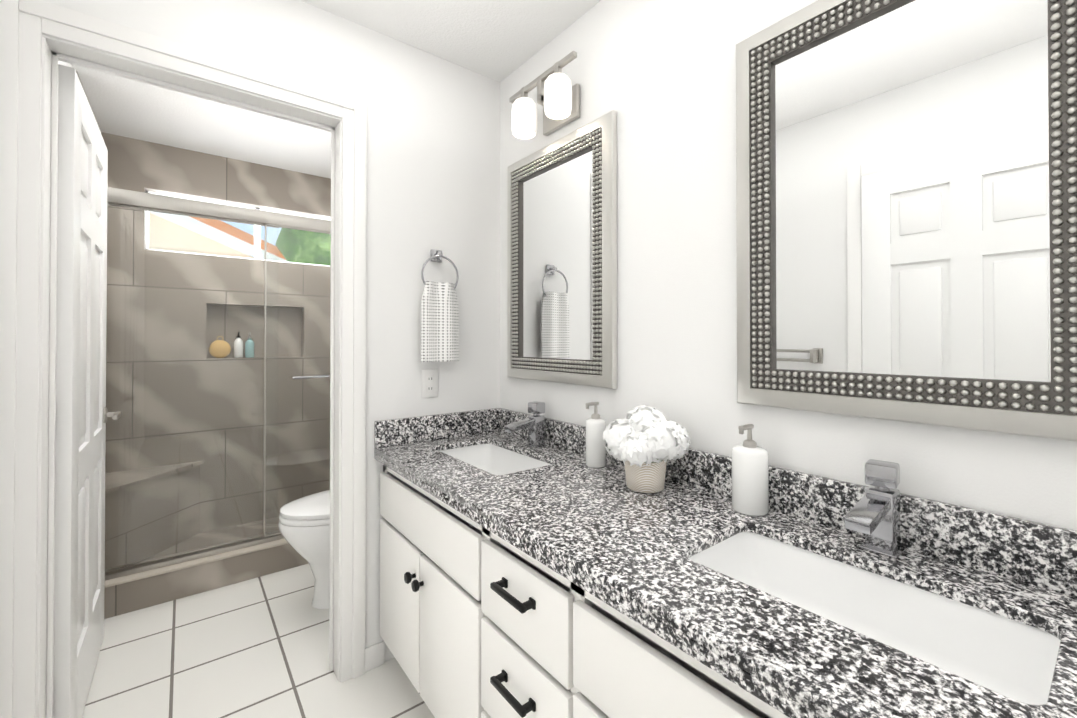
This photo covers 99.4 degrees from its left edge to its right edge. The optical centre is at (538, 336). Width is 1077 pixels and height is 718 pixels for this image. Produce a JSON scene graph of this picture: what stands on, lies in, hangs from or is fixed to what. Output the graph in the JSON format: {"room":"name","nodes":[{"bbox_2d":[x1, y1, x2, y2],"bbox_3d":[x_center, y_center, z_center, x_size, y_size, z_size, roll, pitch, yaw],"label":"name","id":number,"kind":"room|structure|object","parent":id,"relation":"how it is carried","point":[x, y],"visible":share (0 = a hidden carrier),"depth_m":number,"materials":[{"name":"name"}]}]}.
{"room":"bathroom","nodes":[
{"label":"bathroom","id":0,"kind":"room"},
{"bbox_2d":[58,61,71,67],"bbox_3d":[-0.897,0.029,0.440,0.100,2.420,5.580,0,-1,-38],"label":"wall","id":1,"kind":"structure","parent":0,"point":[64,63],"depth_m":1.86,"materials":[{"name":"white paint"}]},
{"bbox_2d":[101,132,330,532],"bbox_3d":[-1.927,0.050,3.097,1.530,2.420,0.120,0,-1,-38],"label":"wall","id":2,"kind":"structure","parent":0,"point":[138,165],"depth_m":2.92,"materials":[{"name":"tile"}]},
{"bbox_2d":[209,336,230,357],"bbox_3d":[-2.071,0.067,2.972,0.120,0.145,0.045,0,-1,-38],"label":"loofah","id":3,"kind":"object","parent":2,"relation":"in","point":[225,348],"depth_m":2.96,"materials":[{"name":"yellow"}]},
{"bbox_2d":[145,191,330,266],"bbox_3d":[-1.931,-0.698,3.131,1.160,0.367,0.050,0,-1,-38],"label":"window","id":4,"kind":"structure","parent":2,"relation":"in","point":[256,251],"depth_m":3.06,"materials":[{"name":"clear glass"}]},
{"bbox_2d":[234,332,242,357],"bbox_3d":[-1.988,0.053,3.028,0.052,0.172,0.055,0,-1,-38],"label":"bottle","id":5,"kind":"object","parent":2,"relation":"in","point":[239,352],"depth_m":3.01,"materials":[{"name":"white plastic"}]},
{"bbox_2d":[245,333,253,357],"bbox_3d":[-1.938,0.055,3.067,0.052,0.167,0.055,0,-1,-38],"label":"bottle","id":6,"kind":"object","parent":2,"relation":"in","point":[251,345],"depth_m":3.05,"materials":[{"name":"teal plastic"}]},
{"bbox_2d":[82,564,434,717],"bbox_3d":[0.023,1.270,0.575,1.730,0.060,4.680,0,-1,-38],"label":"floor","id":7,"kind":"structure","parent":0,"point":[257,647],"depth_m":1.74,"materials":[{"name":"tile"}]},
{"bbox_2d":[278,490,329,608],"bbox_3d":[-0.851,0.839,2.293,0.798,0.830,0.450,0,-1,-38],"label":"toilet","id":8,"kind":"object","parent":7,"relation":"on","point":[304,525],"visible":0.12,"depth_m":2.04,"materials":[{"name":"white ceramic"}]},
{"bbox_2d":[374,449,845,717],"bbox_3d":[0.180,0.840,1.138,0.585,0.810,1.918,0,-1,-38],"label":"bathroom vanity","id":9,"kind":"object","parent":7,"relation":"on","point":[534,565],"depth_m":1.02,"materials":[{"name":"white wood"}]},
{"bbox_2d":[378,429,1076,717],"bbox_3d":[0.187,0.425,1.147,0.565,0.021,1.918,0,-1,-38],"label":"countertop","id":10,"kind":"structure","parent":9,"relation":"on","point":[638,543],"depth_m":0.78,"materials":[{"name":"multicoloured stone"}]},
{"bbox_2d":[438,441,549,472],"bbox_3d":[-0.166,0.500,1.631,0.301,0.144,0.516,0,-1,-38],"label":"sink","id":11,"kind":"object","parent":10,"relation":"in","point":[497,458],"depth_m":1.82,"materials":[{"name":"white ceramic"}]},
{"bbox_2d":[502,401,545,448],"bbox_3d":[-0.050,0.335,1.722,0.167,0.168,0.060,0,-1,-38],"label":"faucet","id":12,"kind":"object","parent":10,"relation":"on","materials":[{"name":"silver metal"}]},
{"bbox_2d":[585,402,605,467],"bbox_3d":[0.182,0.314,1.478,0.075,0.205,0.066,0,-1,-38],"label":"soap dispenser","id":13,"kind":"object","parent":10,"relation":"on","point":[595,442],"visible":1,"depth_m":1.45,"materials":[{"name":"white ceramic"}]},
{"bbox_2d":[603,405,690,492],"bbox_3d":[0.286,0.301,1.254,0.231,0.227,0.242,0,-1,-38],"label":"flower pot","id":14,"kind":"object","parent":10,"relation":"on","point":[644,446],"visible":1,"depth_m":1.20,"materials":[{"name":"white plant"}]},
{"bbox_2d":[732,424,768,515],"bbox_3d":[0.503,0.311,1.088,0.082,0.205,0.080,0,-1,-38],"label":"soap dispenser","id":15,"kind":"object","parent":10,"relation":"on","point":[750,477],"visible":1,"depth_m":1.06,"materials":[{"name":"white ceramic"}]},
{"bbox_2d":[686,525,1057,704],"bbox_3d":[0.509,0.493,0.762,0.301,0.144,0.516,0,-1,-38],"label":"sink","id":16,"kind":"object","parent":10,"relation":"in","point":[1005,648],"depth_m":0.80,"materials":[{"name":"white ceramic"}]},
{"bbox_2d":[842,459,909,556],"bbox_3d":[0.624,0.328,0.853,0.167,0.168,0.060,0,-1,-38],"label":"faucet","id":17,"kind":"object","parent":10,"relation":"on","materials":[{"name":"silver metal"}]},
{"bbox_2d":[43,0,499,661],"bbox_3d":[-0.817,0.039,1.667,1.530,2.420,0.120,0,-1,-38],"label":"wall","id":18,"kind":"structure","parent":0,"point":[433,152],"depth_m":1.80,"materials":[{"name":"white paint"}]},
{"bbox_2d":[53,64,120,717],"bbox_3d":[-1.591,0.226,1.603,0.137,2.020,0.742,0,-1,-38],"label":"door","id":19,"kind":"structure","parent":18,"relation":"attached to","point":[83,414],"depth_m":1.42,"materials":[{"name":"white wood"}]},
{"bbox_2d":[0,0,366,717],"bbox_3d":[-1.052,0.181,1.479,0.926,2.132,0.151,0,-1,-38],"label":"door frame","id":20,"kind":"structure","parent":18,"relation":"attached to","point":[40,40],"depth_m":1.26,"materials":[{"name":"white wood"}]},
{"bbox_2d":[365,641,383,671],"bbox_3d":[0.096,1.194,0.050,0.999,0.085,3.539,0,-1,-38],"label":"baseboard","id":21,"kind":"structure","parent":18,"relation":"attached to","point":[374,655],"depth_m":1.72,"materials":[{"name":"white wood"}]},
{"bbox_2d":[422,369,437,397],"bbox_3d":[-0.445,0.190,1.872,0.070,0.116,0.008,0,-1,-38],"label":"electrical outlet plate","id":22,"kind":"object","parent":18,"relation":"attached to","point":[429,382],"visible":1,"depth_m":1.87,"materials":[{"name":"white plastic"}]},
{"bbox_2d":[374,409,497,448],"bbox_3d":[-0.402,0.371,1.891,0.544,0.100,0.021,0,-1,-38],"label":"backsplash","id":23,"kind":"structure","parent":18,"relation":"attached to","point":[400,431],"depth_m":1.86,"materials":[{"name":"multicoloured stone"}]},
{"bbox_2d":[421,249,458,361],"bbox_3d":[-0.407,-0.130,1.868,0.165,0.460,0.066,0,-1,-38],"label":"towel ring","id":24,"kind":"object","parent":18,"relation":"attached to","point":[439,322],"visible":0.98,"depth_m":1.85,"materials":[{"name":"white fabric"}]},
{"bbox_2d":[71,0,600,178],"bbox_3d":[-0.259,-1.207,0.958,1.730,0.060,5.600,0,-1,-38],"label":"ceiling","id":25,"kind":"structure","parent":0,"point":[499,40],"depth_m":2.07,"materials":[{"name":"white paint"}]},
{"bbox_2d":[500,0,1076,530],"bbox_3d":[0.391,0.037,1.440,0.100,2.420,5.580,0,-1,-38],"label":"wall","id":26,"kind":"structure","parent":0,"point":[658,76],"depth_m":1.30,"materials":[{"name":"white paint"}]},
{"bbox_2d":[509,51,579,138],"bbox_3d":[0.030,-0.869,1.699,0.158,0.177,0.380,0,-1,-38],"label":"sconce","id":27,"kind":"object","parent":26,"relation":"attached to","point":[558,97],"visible":1,"depth_m":1.67,"materials":[{"name":"white glass"}]},
{"bbox_2d":[507,110,616,388],"bbox_3d":[0.058,-0.288,1.760,0.033,0.925,0.625,0,-1,-38],"label":"mirror","id":28,"kind":"object","parent":26,"relation":"attached to","point":[562,261],"visible":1,"depth_m":1.71,"materials":[{"name":"silver metal"}]},
{"bbox_2d":[498,408,1076,596],"bbox_3d":[0.401,0.366,1.316,0.021,0.100,1.915,0,-1,-38],"label":"backsplash","id":29,"kind":"structure","parent":26,"relation":"attached to","point":[1037,553],"depth_m":0.87,"materials":[{"name":"multicoloured stone"}]},
{"bbox_2d":[736,0,1076,440],"bbox_3d":[0.703,-0.294,0.928,0.033,0.925,0.630,0,-1,-38],"label":"mirror","id":30,"kind":"object","parent":26,"relation":"attached to","point":[906,209],"visible":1,"depth_m":0.90,"materials":[{"name":"silver metal"}]},
{"label":"outside","id":31,"kind":"structure","parent":0,"visible":0},
{"bbox_2d":[224,221,280,244],"bbox_3d":[-8.228,-5.155,13.856,32.000,15.000,0.100,0,-1,-38],"label":"sky","id":32,"kind":"structure","parent":31,"point":[245,229],"depth_m":13.73,"materials":[{"name":"white"}]},
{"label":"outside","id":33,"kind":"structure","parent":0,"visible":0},
{"bbox_2d":[104,517,308,618],"bbox_3d":[-1.680,1.212,2.769,1.730,0.212,0.886,0,-1,-38],"label":"shower curb","id":34,"kind":"structure","parent":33,"point":[136,591],"depth_m":2.27,"materials":[{"name":"tile"}]},
{"bbox_2d":[105,461,203,568],"bbox_3d":[-2.148,1.001,2.538,0.480,0.450,0.480,0,-1,-38],"label":"shower bench","id":35,"kind":"object","parent":34,"relation":"on","point":[149,506],"depth_m":2.55,"materials":[{"name":"tile"}]},
{"bbox_2d":[105,187,330,580],"bbox_3d":[-1.444,0.214,2.473,1.502,1.783,0.086,0,-1,-38],"label":"glass","id":36,"kind":"object","parent":34,"relation":"on","point":[153,203],"visible":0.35,"depth_m":2.33,"materials":[{"name":"clear glass"}]},
{"bbox_2d":[149,211,286,261],"bbox_3d":[-8.542,-0.715,6.887,7.900,4.010,6.470,0,-1,-38],"label":"house","id":37,"kind":"structure","parent":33,"point":[248,253],"depth_m":6.20,"materials":[{"name":"beige paint"}]},
{"bbox_2d":[275,228,330,265],"bbox_3d":[-2.199,-0.561,5.992,2.164,3.687,1.982,0,-1,-38],"label":"tree","id":38,"kind":"object","parent":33,"point":[302,257],"depth_m":5.14,"materials":[{"name":"green plant"}]}
]}

